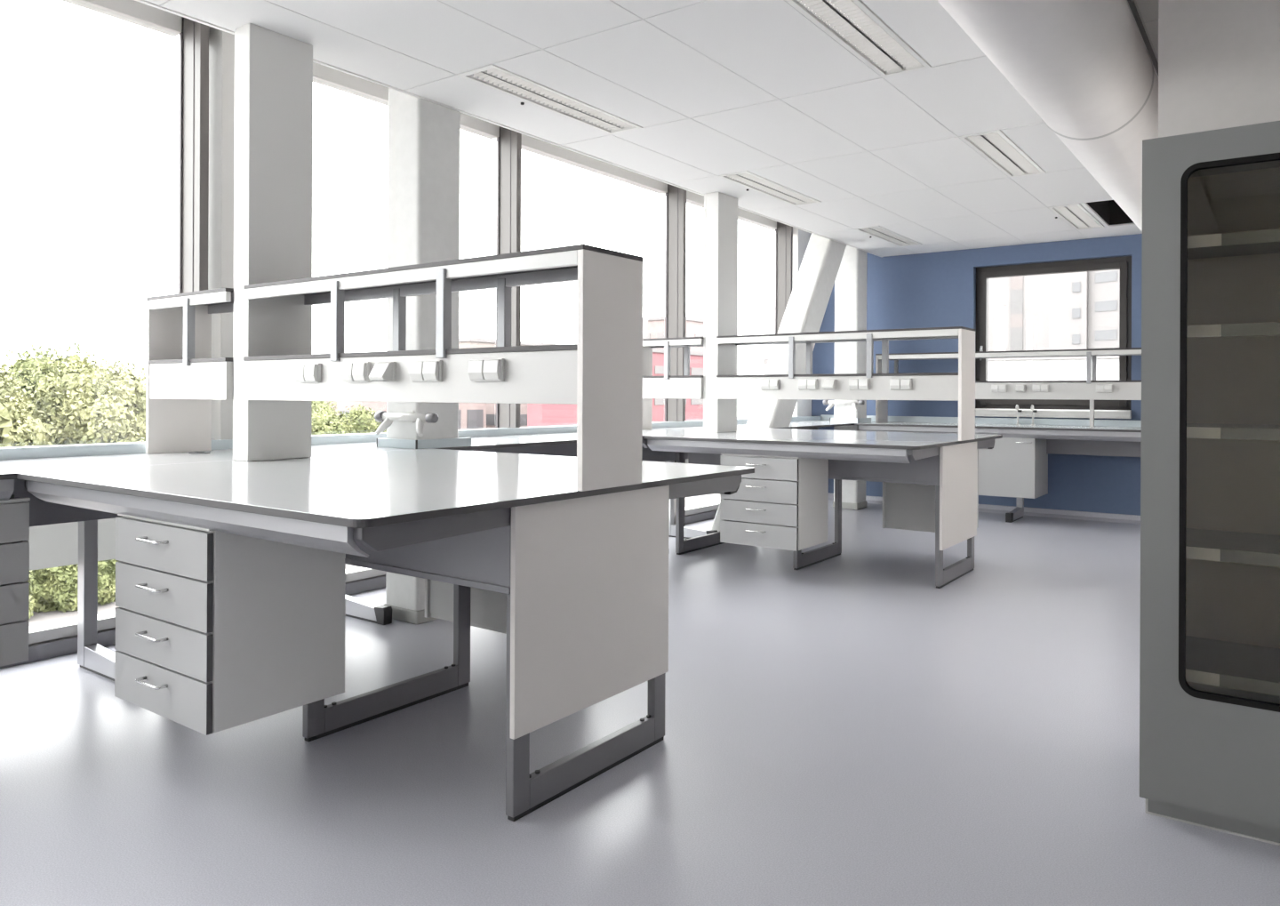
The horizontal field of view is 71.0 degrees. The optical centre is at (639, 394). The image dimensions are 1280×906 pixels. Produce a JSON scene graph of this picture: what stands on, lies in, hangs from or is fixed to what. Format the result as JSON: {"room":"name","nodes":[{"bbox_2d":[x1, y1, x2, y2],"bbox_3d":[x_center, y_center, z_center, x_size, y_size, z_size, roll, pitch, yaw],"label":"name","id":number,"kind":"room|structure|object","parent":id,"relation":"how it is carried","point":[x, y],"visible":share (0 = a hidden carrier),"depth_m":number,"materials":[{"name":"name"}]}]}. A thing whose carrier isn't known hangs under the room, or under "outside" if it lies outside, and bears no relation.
{"room":"laboratory","nodes":[
{"label":"laboratory","id":0,"kind":"room"},
{"bbox_2d":[374,410,438,436],"bbox_3d":[-1.191,0.146,4.562,0.445,0.125,0.110,0,0,36],"label":"tap","id":1,"kind":"object","parent":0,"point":[387,419],"visible":1,"depth_m":4.55,"materials":[{"name":"grey plastic"}]},
{"bbox_2d":[0,499,1279,905],"bbox_3d":[1.780,1.251,3.170,8.420,0.120,12.430,0,0,36],"label":"floor","id":2,"kind":"structure","parent":0,"point":[850,728],"depth_m":2.80,"materials":[{"name":"plastic"}]},
{"bbox_2d":[0,479,30,666],"bbox_3d":[-3.477,0.728,1.873,0.615,0.879,3.686,0,0,36],"label":"drawer cabinet","id":3,"kind":"object","parent":2,"relation":"on","point":[6,485],"depth_m":3.17,"materials":[{"name":"grey metal"}]},
{"bbox_2d":[0,0,183,668],"bbox_3d":[-2.912,-0.375,3.587,0.255,3.090,2.200,0,0,36],"label":"window","id":4,"kind":"structure","parent":2,"relation":"on","point":[55,545],"depth_m":4.06,"materials":[{"name":"grey metal"}]},
{"bbox_2d":[12,442,576,680],"bbox_3d":[-1.352,0.738,4.829,0.595,0.879,3.730,0,0,36],"label":"window bench","id":5,"kind":"object","parent":2,"relation":"on","point":[93,657],"visible":0.3,"depth_m":3.84,"materials":[{"name":"silver metal"}]},
{"bbox_2d":[0,421,854,479],"bbox_3d":[-1.351,0.287,4.857,0.720,0.020,11.050,0,0,36],"label":"window sill","id":6,"kind":"structure","parent":5,"relation":"on","point":[9,468],"depth_m":4.18,"materials":[{"name":"grey laminate"}]},
{"bbox_2d":[145,288,233,453],"bbox_3d":[-1.913,-0.085,4.057,0.676,0.720,0.319,0,0,36],"label":"shelf rack","id":7,"kind":"object","parent":6,"relation":"on","point":[183,378],"visible":0.75,"depth_m":4.13,"materials":[{"name":"grey laminate"}]},
{"bbox_2d":[0,416,820,460],"bbox_3d":[-1.473,0.260,5.433,0.148,0.063,11.840,0,0,36],"label":"windowsill","id":8,"kind":"structure","parent":6,"relation":"on","point":[20,452],"depth_m":4.90,"materials":[{"name":"grey"}]},
{"bbox_2d":[208,26,234,439],"bbox_3d":[-2.074,-0.844,4.649,0.185,2.145,0.300,0,0,36],"label":"pilaster","id":9,"kind":"object","parent":8,"relation":"on","point":[221,44],"visible":0.14,"depth_m":4.50,"materials":[{"name":"white paint"}]},
{"bbox_2d":[376,437,471,448],"bbox_3d":[-1.151,0.254,4.797,0.316,0.046,0.382,0,0,36],"label":"sink","id":10,"kind":"object","parent":6,"relation":"on","point":[409,444],"depth_m":4.67,"materials":[{"name":"grey"}]},
{"bbox_2d":[642,336,703,429],"bbox_3d":[0.272,-0.076,7.080,0.676,0.720,0.319,0,0,36],"label":"shelf rack","id":11,"kind":"object","parent":6,"relation":"on","point":[666,386],"visible":0.62,"depth_m":6.97,"materials":[{"name":"white laminate"}]},
{"bbox_2d":[178,17,499,595],"bbox_3d":[-1.617,-0.369,5.378,0.255,3.090,2.240,0,0,36],"label":"window","id":12,"kind":"structure","parent":2,"relation":"on","point":[194,39],"depth_m":4.47,"materials":[{"name":"grey metal"}]},
{"bbox_2d":[24,474,741,821],"bbox_3d":[-0.901,0.739,3.346,1.962,0.880,1.805,0,0,36],"label":"lab bench","id":13,"kind":"object","parent":2,"relation":"on","point":[584,580],"depth_m":2.67,"materials":[{"name":"silver metal"}]},
{"bbox_2d":[16,448,754,527],"bbox_3d":[-0.852,0.289,3.312,1.899,0.020,1.855,0,0,36],"label":"countertop","id":14,"kind":"structure","parent":13,"relation":"on","point":[372,489],"depth_m":2.88,"materials":[{"name":"grey laminate"}]},
{"bbox_2d":[232,23,312,461],"bbox_3d":[-1.571,-0.624,3.835,0.136,1.800,0.297,0,0,36],"label":"column","id":15,"kind":"structure","parent":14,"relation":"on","point":[273,153],"depth_m":3.76,"materials":[{"name":"white paint"}]},
{"bbox_2d":[243,243,643,491],"bbox_3d":[-0.816,-0.081,3.238,1.790,0.720,0.360,0,0,36],"label":"shelf rack","id":16,"kind":"object","parent":14,"relation":"on","point":[601,374],"visible":1,"depth_m":2.85,"materials":[{"name":"grey laminate"}]},
{"bbox_2d":[293,364,305,381],"bbox_3d":[-1.289,-0.081,3.400,0.064,0.065,0.016,0,0,36],"label":"socket","id":17,"kind":"object","parent":16,"relation":"attached to","point":[300,370],"depth_m":3.39,"materials":[{"name":"grey plastic"}]},
{"bbox_2d":[296,363,320,382],"bbox_3d":[-1.253,-0.080,3.392,0.140,0.072,0.014,0,0,36],"label":"double socket","id":18,"kind":"object","parent":16,"relation":"attached to","point":[305,372],"depth_m":3.36,"materials":[{"name":"grey plastic"}]},
{"bbox_2d":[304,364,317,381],"bbox_3d":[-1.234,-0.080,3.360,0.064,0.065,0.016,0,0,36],"label":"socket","id":19,"kind":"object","parent":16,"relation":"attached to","point":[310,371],"depth_m":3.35,"materials":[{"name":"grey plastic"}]},
{"bbox_2d":[340,363,354,381],"bbox_3d":[-1.053,-0.080,3.228,0.064,0.065,0.016,0,0,36],"label":"socket","id":20,"kind":"object","parent":16,"relation":"attached to","point":[348,370],"depth_m":3.22,"materials":[{"name":"grey plastic"}]},
{"bbox_2d":[343,361,370,382],"bbox_3d":[-1.017,-0.079,3.220,0.140,0.072,0.014,0,0,36],"label":"double socket","id":21,"kind":"object","parent":16,"relation":"attached to","point":[353,372],"depth_m":3.19,"materials":[{"name":"grey plastic"}]},
{"bbox_2d":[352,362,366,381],"bbox_3d":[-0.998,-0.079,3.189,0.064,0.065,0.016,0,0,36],"label":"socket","id":22,"kind":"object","parent":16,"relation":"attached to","point":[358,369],"depth_m":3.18,"materials":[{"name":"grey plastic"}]},
{"bbox_2d":[368,361,395,381],"bbox_3d":[-0.894,-0.079,3.106,0.084,0.067,0.055,0,0,36],"label":"outlet","id":23,"kind":"object","parent":16,"relation":"attached to","point":[381,371],"depth_m":3.09,"materials":[{"name":"grey"}]},
{"bbox_2d":[408,360,423,380],"bbox_3d":[-0.749,-0.078,3.009,0.064,0.065,0.016,0,0,36],"label":"socket","id":24,"kind":"object","parent":16,"relation":"attached to","point":[416,369],"depth_m":3.00,"materials":[{"name":"grey plastic"}]},
{"bbox_2d":[411,360,442,382],"bbox_3d":[-0.713,-0.078,3.001,0.140,0.072,0.014,0,0,36],"label":"double socket","id":25,"kind":"object","parent":16,"relation":"attached to","point":[422,371],"depth_m":2.97,"materials":[{"name":"grey plastic"}]},
{"bbox_2d":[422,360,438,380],"bbox_3d":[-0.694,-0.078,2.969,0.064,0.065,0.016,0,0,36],"label":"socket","id":26,"kind":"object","parent":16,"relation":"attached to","point":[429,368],"depth_m":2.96,"materials":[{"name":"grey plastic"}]},
{"bbox_2d":[467,360,485,380],"bbox_3d":[-0.518,-0.077,2.842,0.064,0.065,0.016,0,0,36],"label":"socket","id":27,"kind":"object","parent":16,"relation":"attached to","point":[476,368],"depth_m":2.83,"materials":[{"name":"grey plastic"}]},
{"bbox_2d":[470,358,504,381],"bbox_3d":[-0.482,-0.077,2.834,0.140,0.072,0.014,0,0,36],"label":"double socket","id":28,"kind":"object","parent":16,"relation":"attached to","point":[481,369],"depth_m":2.81,"materials":[{"name":"grey plastic"}]},
{"bbox_2d":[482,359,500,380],"bbox_3d":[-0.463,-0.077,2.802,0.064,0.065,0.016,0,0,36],"label":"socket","id":29,"kind":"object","parent":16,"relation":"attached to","point":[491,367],"depth_m":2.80,"materials":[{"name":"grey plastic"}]},
{"bbox_2d":[383,88,460,623],"bbox_3d":[-1.154,-0.367,4.785,0.274,3.090,0.304,0,0,36],"label":"concrete column","id":30,"kind":"structure","parent":2,"relation":"on","point":[423,174],"depth_m":4.67,"materials":[{"name":"grey paint"}]},
{"bbox_2d":[496,126,668,462],"bbox_3d":[-0.345,-0.363,7.136,0.255,3.090,2.120,0,0,36],"label":"window","id":31,"kind":"structure","parent":2,"relation":"on","point":[510,143],"depth_m":6.29,"materials":[{"name":"grey metal"}]},
{"bbox_2d":[663,184,776,526],"bbox_3d":[0.891,-0.358,8.846,0.255,3.090,2.120,0,0,36],"label":"window","id":32,"kind":"structure","parent":2,"relation":"on","point":[676,198],"depth_m":7.99,"materials":[{"name":"grey metal"}]},
{"bbox_2d":[703,192,737,432],"bbox_3d":[0.615,-0.614,6.857,0.136,1.800,0.297,0,0,36],"label":"column","id":33,"kind":"structure","parent":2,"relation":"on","point":[720,209],"depth_m":6.76,"materials":[{"name":"white paint"}]},
{"bbox_2d":[641,427,818,538],"bbox_3d":[0.819,0.747,7.832,0.595,0.879,3.682,0,0,36],"label":"window bench","id":34,"kind":"object","parent":2,"relation":"on","point":[647,454],"visible":0.22,"depth_m":7.35,"materials":[{"name":"silver metal"}]},
{"bbox_2d":[710,233,846,531],"bbox_3d":[1.398,-0.355,8.315,0.260,3.090,2.525,0,0,36],"label":"brace","id":35,"kind":"object","parent":2,"relation":"on","point":[804,312],"visible":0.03,"depth_m":8.40,"materials":[{"name":"paint"}]},
{"bbox_2d":[642,438,994,588],"bbox_3d":[1.284,0.749,6.369,1.962,0.880,1.805,0,0,36],"label":"lab bench","id":36,"kind":"object","parent":2,"relation":"on","point":[952,469],"depth_m":5.74,"materials":[{"name":"grey laminate"}]},
{"bbox_2d":[643,428,1002,449],"bbox_3d":[1.334,0.299,6.334,1.899,0.020,1.855,0,0,36],"label":"countertop","id":37,"kind":"structure","parent":36,"relation":"on","point":[823,437],"depth_m":5.97,"materials":[{"name":"grey laminate"}]},
{"bbox_2d":[716,326,975,440],"bbox_3d":[1.369,-0.071,6.261,1.790,0.720,0.360,0,0,36],"label":"shelf rack","id":38,"kind":"object","parent":37,"relation":"on","point":[960,386],"visible":1,"depth_m":6.02,"materials":[{"name":"white laminate"}]},
{"bbox_2d":[760,379,769,389],"bbox_3d":[0.896,-0.071,6.422,0.064,0.065,0.016,0,0,36],"label":"socket","id":39,"kind":"object","parent":38,"relation":"attached to","point":[764,383],"depth_m":6.42,"materials":[{"name":"grey plastic"}]},
{"bbox_2d":[768,379,777,389],"bbox_3d":[0.951,-0.070,6.382,0.064,0.065,0.016,0,0,36],"label":"socket","id":40,"kind":"object","parent":38,"relation":"attached to","point":[772,383],"depth_m":6.38,"materials":[{"name":"grey plastic"}]},
{"bbox_2d":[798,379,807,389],"bbox_3d":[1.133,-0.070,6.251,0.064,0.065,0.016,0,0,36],"label":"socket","id":41,"kind":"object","parent":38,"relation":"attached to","point":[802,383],"depth_m":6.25,"materials":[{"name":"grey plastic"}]},
{"bbox_2d":[798,378,817,389],"bbox_3d":[1.169,-0.070,6.243,0.140,0.072,0.014,0,0,36],"label":"double socket","id":42,"kind":"object","parent":38,"relation":"attached to","point":[803,383],"depth_m":6.22,"materials":[{"name":"grey plastic"}]},
{"bbox_2d":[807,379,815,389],"bbox_3d":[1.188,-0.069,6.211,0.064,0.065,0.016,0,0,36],"label":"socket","id":43,"kind":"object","parent":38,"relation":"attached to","point":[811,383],"depth_m":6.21,"materials":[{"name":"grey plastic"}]},
{"bbox_2d":[822,379,836,389],"bbox_3d":[1.291,-0.070,6.129,0.084,0.067,0.055,0,0,36],"label":"outlet","id":44,"kind":"object","parent":38,"relation":"attached to","point":[827,384],"depth_m":6.12,"materials":[{"name":"grey"}]},
{"bbox_2d":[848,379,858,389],"bbox_3d":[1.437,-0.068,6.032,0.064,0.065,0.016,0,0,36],"label":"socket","id":45,"kind":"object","parent":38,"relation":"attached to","point":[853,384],"depth_m":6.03,"materials":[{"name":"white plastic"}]},
{"bbox_2d":[848,378,869,389],"bbox_3d":[1.473,-0.068,6.024,0.140,0.072,0.014,0,0,36],"label":"double socket","id":46,"kind":"object","parent":38,"relation":"attached to","point":[853,383],"depth_m":6.01,"materials":[{"name":"grey plastic"}]},
{"bbox_2d":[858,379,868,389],"bbox_3d":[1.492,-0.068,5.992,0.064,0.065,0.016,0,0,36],"label":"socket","id":47,"kind":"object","parent":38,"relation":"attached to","point":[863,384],"depth_m":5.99,"materials":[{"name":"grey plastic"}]},
{"bbox_2d":[889,378,900,389],"bbox_3d":[1.667,-0.067,5.864,0.064,0.065,0.016,0,0,36],"label":"socket","id":48,"kind":"object","parent":38,"relation":"attached to","point":[894,383],"depth_m":5.86,"materials":[{"name":"grey plastic"}]},
{"bbox_2d":[900,378,910,389],"bbox_3d":[1.723,-0.067,5.825,0.064,0.065,0.016,0,0,36],"label":"socket","id":49,"kind":"object","parent":38,"relation":"attached to","point":[905,383],"depth_m":5.82,"materials":[{"name":"grey plastic"}]},
{"bbox_2d":[832,245,867,510],"bbox_3d":[2.219,-0.352,9.450,0.274,3.090,0.279,0,0,36],"label":"concrete column","id":50,"kind":"structure","parent":2,"relation":"on","point":[851,280],"depth_m":9.34,"materials":[{"name":"grey"}]},
{"bbox_2d":[823,399,864,411],"bbox_3d":[2.109,0.113,9.297,0.445,0.125,0.110,0,0,36],"label":"tap","id":51,"kind":"object","parent":50,"relation":"attached to","point":[831,403],"visible":0.98,"depth_m":9.29,"materials":[{"name":"grey plastic"}]},
{"bbox_2d":[858,424,1141,522],"bbox_3d":[3.651,0.760,8.467,3.080,0.879,0.615,0,0,36],"label":"bench","id":52,"kind":"object","parent":2,"relation":"on","point":[1058,442],"visible":0.36,"depth_m":8.30,"materials":[{"name":"laminate"}]},
{"bbox_2d":[797,420,1141,431],"bbox_3d":[3.381,0.308,8.741,3.840,0.020,0.789,0,0,36],"label":"countertop","id":53,"kind":"structure","parent":52,"relation":"on","point":[872,423],"depth_m":8.45,"materials":[{"name":"grey laminate"}]},
{"bbox_2d":[829,417,871,423],"bbox_3d":[2.223,0.269,9.463,0.316,0.046,0.357,0,0,36],"label":"sink","id":54,"kind":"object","parent":53,"relation":"on","point":[831,420],"depth_m":9.33,"materials":[{"name":"grey"}]},
{"bbox_2d":[820,414,1141,427],"bbox_3d":[3.611,0.268,9.054,3.835,0.062,0.032,0,0,36],"label":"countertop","id":55,"kind":"structure","parent":53,"relation":"on","point":[900,419],"depth_m":8.95,"materials":[{"name":"grey"}]},
{"bbox_2d":[875,347,1141,426],"bbox_3d":[3.779,-0.060,8.657,3.020,0.720,0.360,0,0,36],"label":"shelf rack","id":56,"kind":"object","parent":53,"relation":"on","point":[1092,389],"visible":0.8,"depth_m":8.46,"materials":[{"name":"grey"}]},
{"bbox_2d":[1015,384,1025,391],"bbox_3d":[3.633,-0.059,8.574,0.084,0.067,0.055,0,0,36],"label":"outlet","id":57,"kind":"object","parent":56,"relation":"attached to","point":[1018,388],"depth_m":8.56,"materials":[{"name":"grey"}]},
{"bbox_2d":[1032,384,1048,391],"bbox_3d":[3.791,-0.058,8.486,0.140,0.072,0.014,0,0,36],"label":"double socket","id":58,"kind":"object","parent":56,"relation":"attached to","point":[1036,388],"depth_m":8.47,"materials":[{"name":"grey plastic"}]},
{"bbox_2d":[1096,384,1103,391],"bbox_3d":[4.192,-0.056,8.177,0.064,0.065,0.016,0,0,36],"label":"socket","id":59,"kind":"object","parent":56,"relation":"attached to","point":[1099,388],"depth_m":8.17,"materials":[{"name":"grey plastic"}]},
{"bbox_2d":[1104,384,1111,391],"bbox_3d":[4.247,-0.056,8.137,0.064,0.065,0.016,0,0,36],"label":"socket","id":60,"kind":"object","parent":56,"relation":"attached to","point":[1107,388],"depth_m":8.13,"materials":[{"name":"grey plastic"}]},
{"bbox_2d":[1015,404,1022,424],"bbox_3d":[3.731,0.200,8.852,0.055,0.199,0.091,0,0,36],"label":"tap","id":61,"kind":"object","parent":53,"relation":"on","point":[1017,405],"visible":1,"depth_m":8.87,"materials":[{"name":"white metal"}]},
{"bbox_2d":[1030,404,1037,424],"bbox_3d":[3.844,0.201,8.770,0.055,0.199,0.091,0,0,36],"label":"tap","id":62,"kind":"object","parent":53,"relation":"on","point":[1032,405],"visible":0.95,"depth_m":8.78,"materials":[{"name":"white metal"}]},
{"bbox_2d":[977,437,1047,498],"bbox_3d":[3.513,0.665,8.575,0.600,0.574,0.583,0,0,36],"label":"base cabinet","id":63,"kind":"object","parent":52,"relation":"hanging from","point":[1017,468],"visible":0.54,"depth_m":8.33,"materials":[{"name":"grey"}]},
{"bbox_2d":[1139,120,1279,845],"bbox_3d":[1.966,0.238,2.445,0.998,1.908,0.502,0,0,36],"label":"tall cabinet","id":64,"kind":"object","parent":2,"relation":"on","point":[1210,636],"visible":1,"depth_m":2.52,"materials":[{"name":"grey metal"}]},
{"bbox_2d":[1185,635,1279,695],"bbox_3d":[1.978,0.793,2.466,0.944,0.035,0.410,0,0,36],"label":"shelf","id":65,"kind":"object","parent":64,"relation":"attached to","point":[1244,663],"depth_m":2.59,"materials":[{"name":"grey metal"}]},
{"bbox_2d":[1185,528,1279,567],"bbox_3d":[1.980,0.447,2.466,0.944,0.035,0.410,0,0,36],"label":"shelf","id":66,"kind":"object","parent":64,"relation":"attached to","point":[1250,546],"depth_m":2.54,"materials":[{"name":"grey"}]},
{"bbox_2d":[1186,423,1279,440],"bbox_3d":[1.982,0.109,2.466,0.944,0.033,0.410,0,0,36],"label":"shelf","id":67,"kind":"object","parent":64,"relation":"attached to","point":[1219,431],"depth_m":2.49,"materials":[{"name":"grey"}]},
{"bbox_2d":[1187,321,1279,337],"bbox_3d":[1.983,-0.175,2.466,0.944,0.035,0.410,0,0,36],"label":"shelf","id":68,"kind":"object","parent":64,"relation":"attached to","point":[1252,330],"depth_m":2.47,"materials":[{"name":"grey"}]},
{"bbox_2d":[1187,228,1279,259],"bbox_3d":[1.984,-0.426,2.466,0.944,0.035,0.410,0,0,36],"label":"shelf","id":69,"kind":"object","parent":64,"relation":"attached to","point":[1256,244],"depth_m":2.60,"materials":[{"name":"grey"}]},
{"bbox_2d":[144,0,1158,256],"bbox_3d":[1.756,-1.869,3.185,8.500,0.720,12.410,0,0,36],"label":"ceiling","id":70,"kind":"structure","parent":0,"point":[714,88],"depth_m":4.52,"materials":[{"name":"paint"}]},
{"bbox_2d":[457,64,642,135],"bbox_3d":[-0.441,-1.551,4.697,0.268,0.085,1.194,0,0,36],"label":"ceiling lamp","id":71,"kind":"object","parent":70,"relation":"attached to","point":[493,76],"visible":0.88,"depth_m":4.62,"materials":[{"name":"white"}]},
{"bbox_2d":[718,170,821,206],"bbox_3d":[0.965,-1.545,6.642,0.268,0.085,1.194,0,0,36],"label":"ceiling lamp","id":72,"kind":"object","parent":70,"relation":"attached to","point":[747,179],"visible":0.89,"depth_m":6.60,"materials":[{"name":"white"}]},
{"bbox_2d":[784,0,931,77],"bbox_3d":[0.902,-1.549,3.726,0.229,0.078,1.194,0,0,36],"label":"ceiling lamp","id":73,"kind":"object","parent":70,"relation":"attached to","point":[851,23],"visible":0.99,"depth_m":3.78,"materials":[{"name":"white"}]},
{"bbox_2d":[854,225,922,246],"bbox_3d":[2.372,-1.539,8.587,0.268,0.085,1.194,0,0,36],"label":"ceiling lamp","id":74,"kind":"object","parent":70,"relation":"attached to","point":[879,232],"visible":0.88,"depth_m":8.55,"materials":[{"name":"white"}]},
{"bbox_2d":[958,129,1045,177],"bbox_3d":[2.308,-1.542,5.671,0.229,0.078,1.194,0,0,36],"label":"ceiling lamp","id":75,"kind":"object","parent":70,"relation":"attached to","point":[996,147],"visible":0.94,"depth_m":5.62,"materials":[{"name":"white"}]},
{"bbox_2d":[936,0,1158,231],"bbox_3d":[1.568,-1.273,3.270,0.437,0.474,11.890,0,0,36],"label":"air duct","id":76,"kind":"object","parent":70,"relation":"hanging from","point":[1085,68],"visible":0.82,"depth_m":3.04,"materials":[{"name":"white metal"}]},
{"bbox_2d":[1048,203,1103,230],"bbox_3d":[3.699,-1.533,7.627,0.268,0.085,1.194,0,0,36],"label":"ceiling lamp","id":77,"kind":"object","parent":70,"relation":"attached to","point":[1076,215],"visible":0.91,"depth_m":7.59,"materials":[{"name":"white"}]},
{"bbox_2d":[1086,200,1133,224],"bbox_3d":[3.929,-1.637,7.461,0.233,0.244,1.208,0,0,36],"label":"vent","id":78,"kind":"object","parent":70,"relation":"attached to","point":[1109,211],"depth_m":7.94,"materials":[{"name":"black"}]},
{"bbox_2d":[1127,0,1158,75],"bbox_3d":[1.697,-1.495,3.177,0.010,0.028,11.890,0,0,36],"label":"ceiling trunking","id":79,"kind":"structure","parent":70,"relation":"attached to","point":[1131,3],"depth_m":3.69,"materials":[{"name":"grey"}]},
{"bbox_2d":[792,226,811,416],"bbox_3d":[1.791,-0.369,10.207,0.180,3.120,0.380,0,0,36],"label":"wall","id":80,"kind":"structure","parent":0,"point":[801,238],"depth_m":10.05,"materials":[{"name":"paint"}]},
{"bbox_2d":[772,221,792,333],"bbox_3d":[1.620,-0.354,9.855,0.255,3.090,0.390,0,0,36],"label":"window","id":81,"kind":"structure","parent":80,"relation":"in","point":[783,232],"depth_m":9.69,"materials":[{"name":"grey metal"}]},
{"bbox_2d":[811,222,1142,515],"bbox_3d":[5.249,-0.443,8.127,8.220,3.300,0.300,0,0,36],"label":"wall","id":82,"kind":"structure","parent":0,"point":[938,289],"depth_m":9.31,"materials":[{"name":"blue paint"}]},
{"bbox_2d":[134,0,882,256],"bbox_3d":[-0.843,-1.729,5.002,0.040,0.424,11.910,0,0,36],"label":"trim","id":83,"kind":"structure","parent":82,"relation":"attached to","point":[140,1],"depth_m":4.84,"materials":[{"name":"metal"}]},
{"bbox_2d":[828,492,1140,524],"bbox_3d":[3.611,1.162,9.090,4.070,0.075,0.050,0,0,36],"label":"baseboard","id":84,"kind":"structure","parent":82,"relation":"attached to","point":[876,500],"depth_m":8.76,"materials":[{"name":"plastic"}]},
{"bbox_2d":[975,256,1131,418],"bbox_3d":[4.058,-0.544,8.877,1.450,1.540,0.280,0,0,36],"label":"window","id":85,"kind":"structure","parent":82,"relation":"in","point":[1046,408],"depth_m":8.82,"materials":[{"name":"grey"}]},
{"bbox_2d":[1158,0,1279,137],"bbox_3d":[5.181,-0.444,4.221,4.153,3.300,6.110,0,0,36],"label":"wall","id":86,"kind":"structure","parent":0,"point":[1219,60],"depth_m":2.87,"materials":[{"name":"white paint"}]},
{"label":"outside","id":87,"kind":"structure","parent":0,"visible":0},
{"bbox_2d":[27,416,749,626],"bbox_3d":[-1.778,6.325,99.985,200.000,0.300,280.000,0,0,36],"label":"ground","id":88,"kind":"structure","parent":87,"point":[40,618],"depth_m":25.28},
{"bbox_2d":[27,569,42,618],"bbox_3d":[-17.061,5.252,24.378,1.590,1.912,1.563,0,0,-42],"label":"bush","id":89,"kind":"object","parent":88,"relation":"on","point":[35,590],"visible":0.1,"depth_m":24.51,"materials":[{"name":"green plant"}]},
{"bbox_2d":[0,360,73,447],"bbox_3d":[-21.204,2.074,28.203,5.385,8.039,5.372,0,0,-8],"label":"tree","id":90,"kind":"object","parent":88,"relation":"on","point":[27,430],"visible":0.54,"depth_m":28.21,"materials":[{"name":"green plant"}]},
{"bbox_2d":[29,563,78,612],"bbox_3d":[-16.462,5.228,25.296,1.533,2.057,1.656,0,0,45],"label":"bush","id":91,"kind":"object","parent":88,"relation":"on","point":[59,584],"visible":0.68,"depth_m":24.96,"materials":[{"name":"green plant"}]},
{"bbox_2d":[0,342,116,417],"bbox_3d":[-24.642,1.893,37.874,6.556,8.369,5.430,0,0,19],"label":"tree","id":92,"kind":"object","parent":88,"relation":"on","point":[32,369],"visible":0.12,"depth_m":36.65,"materials":[{"name":"green plant"}]},
{"bbox_2d":[26,357,146,445],"bbox_3d":[-19.035,2.398,31.085,4.886,7.411,4.619,0,0,-7],"label":"tree","id":93,"kind":"object","parent":88,"relation":"on","point":[94,409],"visible":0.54,"depth_m":30.36,"materials":[{"name":"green plant"}]},
{"bbox_2d":[97,559,118,605],"bbox_3d":[-15.880,5.325,26.203,1.424,1.882,1.624,0,0,2],"label":"bush","id":94,"kind":"object","parent":88,"relation":"on","point":[106,568],"visible":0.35,"depth_m":25.92,"materials":[{"name":"green plant"}]},
{"bbox_2d":[93,359,146,431],"bbox_3d":[-23.104,2.254,41.515,6.464,7.663,5.906,0,0,11],"label":"tree","id":95,"kind":"object","parent":88,"relation":"on","point":[135,372],"visible":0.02,"depth_m":40.95,"materials":[{"name":"green plant"}]},
{"bbox_2d":[311,400,342,435],"bbox_3d":[-18.788,2.980,51.019,3.724,6.252,5.179,0,0,13],"label":"tree","id":96,"kind":"object","parent":88,"relation":"on","point":[316,405],"visible":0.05,"depth_m":50.77,"materials":[{"name":"green plant"}]},
{"bbox_2d":[311,403,386,435],"bbox_3d":[-14.057,3.291,43.475,3.841,5.674,4.321,0,0,32],"label":"tree","id":97,"kind":"object","parent":88,"relation":"on","point":[356,421],"visible":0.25,"depth_m":42.59,"materials":[{"name":"green plant"}]},
{"bbox_2d":[325,400,486,431],"bbox_3d":[-18.648,2.949,64.684,10.300,6.300,11.300,0,0,36],"label":"brick building","id":98,"kind":"structure","parent":88,"relation":"on","point":[471,415],"depth_m":64.41,"materials":[{"name":"grey"}]},
{"bbox_2d":[486,403,527,428],"bbox_3d":[-8.931,1.693,75.555,6.300,8.900,12.300,0,0,36],"label":"building","id":99,"kind":"structure","parent":88,"relation":"on","point":[491,408],"depth_m":70.10,"materials":[{"name":"brick"}]},
{"bbox_2d":[458,337,560,348],"bbox_3d":[-11.645,0.681,88.010,10.300,10.900,23.300,0,0,36],"label":"office building","id":100,"kind":"structure","parent":88,"relation":"on","point":[463,342],"depth_m":76.69,"materials":[{"name":"grey"}]},
{"bbox_2d":[527,403,576,426],"bbox_3d":[-3.935,3.166,61.141,6.300,6.000,4.800,0,0,36],"label":"building","id":101,"kind":"structure","parent":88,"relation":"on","point":[538,414],"depth_m":59.83,"materials":[{"name":"pink"}]},
{"bbox_2d":[642,316,703,351],"bbox_3d":[2.966,-0.704,90.716,5.800,13.800,5.800,0,0,36],"label":"building","id":102,"kind":"structure","parent":88,"relation":"on","point":[652,327],"depth_m":88.75,"materials":[{"name":"brick"}]},
{"bbox_2d":[652,348,703,422],"bbox_3d":[-0.206,1.382,71.407,8.300,9.600,7.800,0,0,36],"label":"building","id":103,"kind":"structure","parent":88,"relation":"on","point":[693,406],"depth_m":70.00,"materials":[{"name":"red"}]},
{"bbox_2d":[763,355,1119,380],"bbox_3d":[17.753,2.303,36.517,26.300,7.920,4.300,0,0,36],"label":"white hall","id":104,"kind":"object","parent":88,"relation":"on","point":[1061,368],"visible":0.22,"depth_m":35.24,"materials":[{"name":"grey"}]},
{"bbox_2d":[988,271,1087,351],"bbox_3d":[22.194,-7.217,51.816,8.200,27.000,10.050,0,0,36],"label":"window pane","id":105,"kind":"object","parent":88,"relation":"on","point":[1049,311],"visible":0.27,"depth_m":46.71,"materials":[{"name":"grey"}]},
{"bbox_2d":[1088,269,1119,348],"bbox_3d":[32.475,-0.321,46.859,14.280,13.300,26.000,0,0,36],"label":"white wing","id":106,"kind":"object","parent":88,"relation":"on","point":[1103,285],"visible":0.16,"depth_m":44.88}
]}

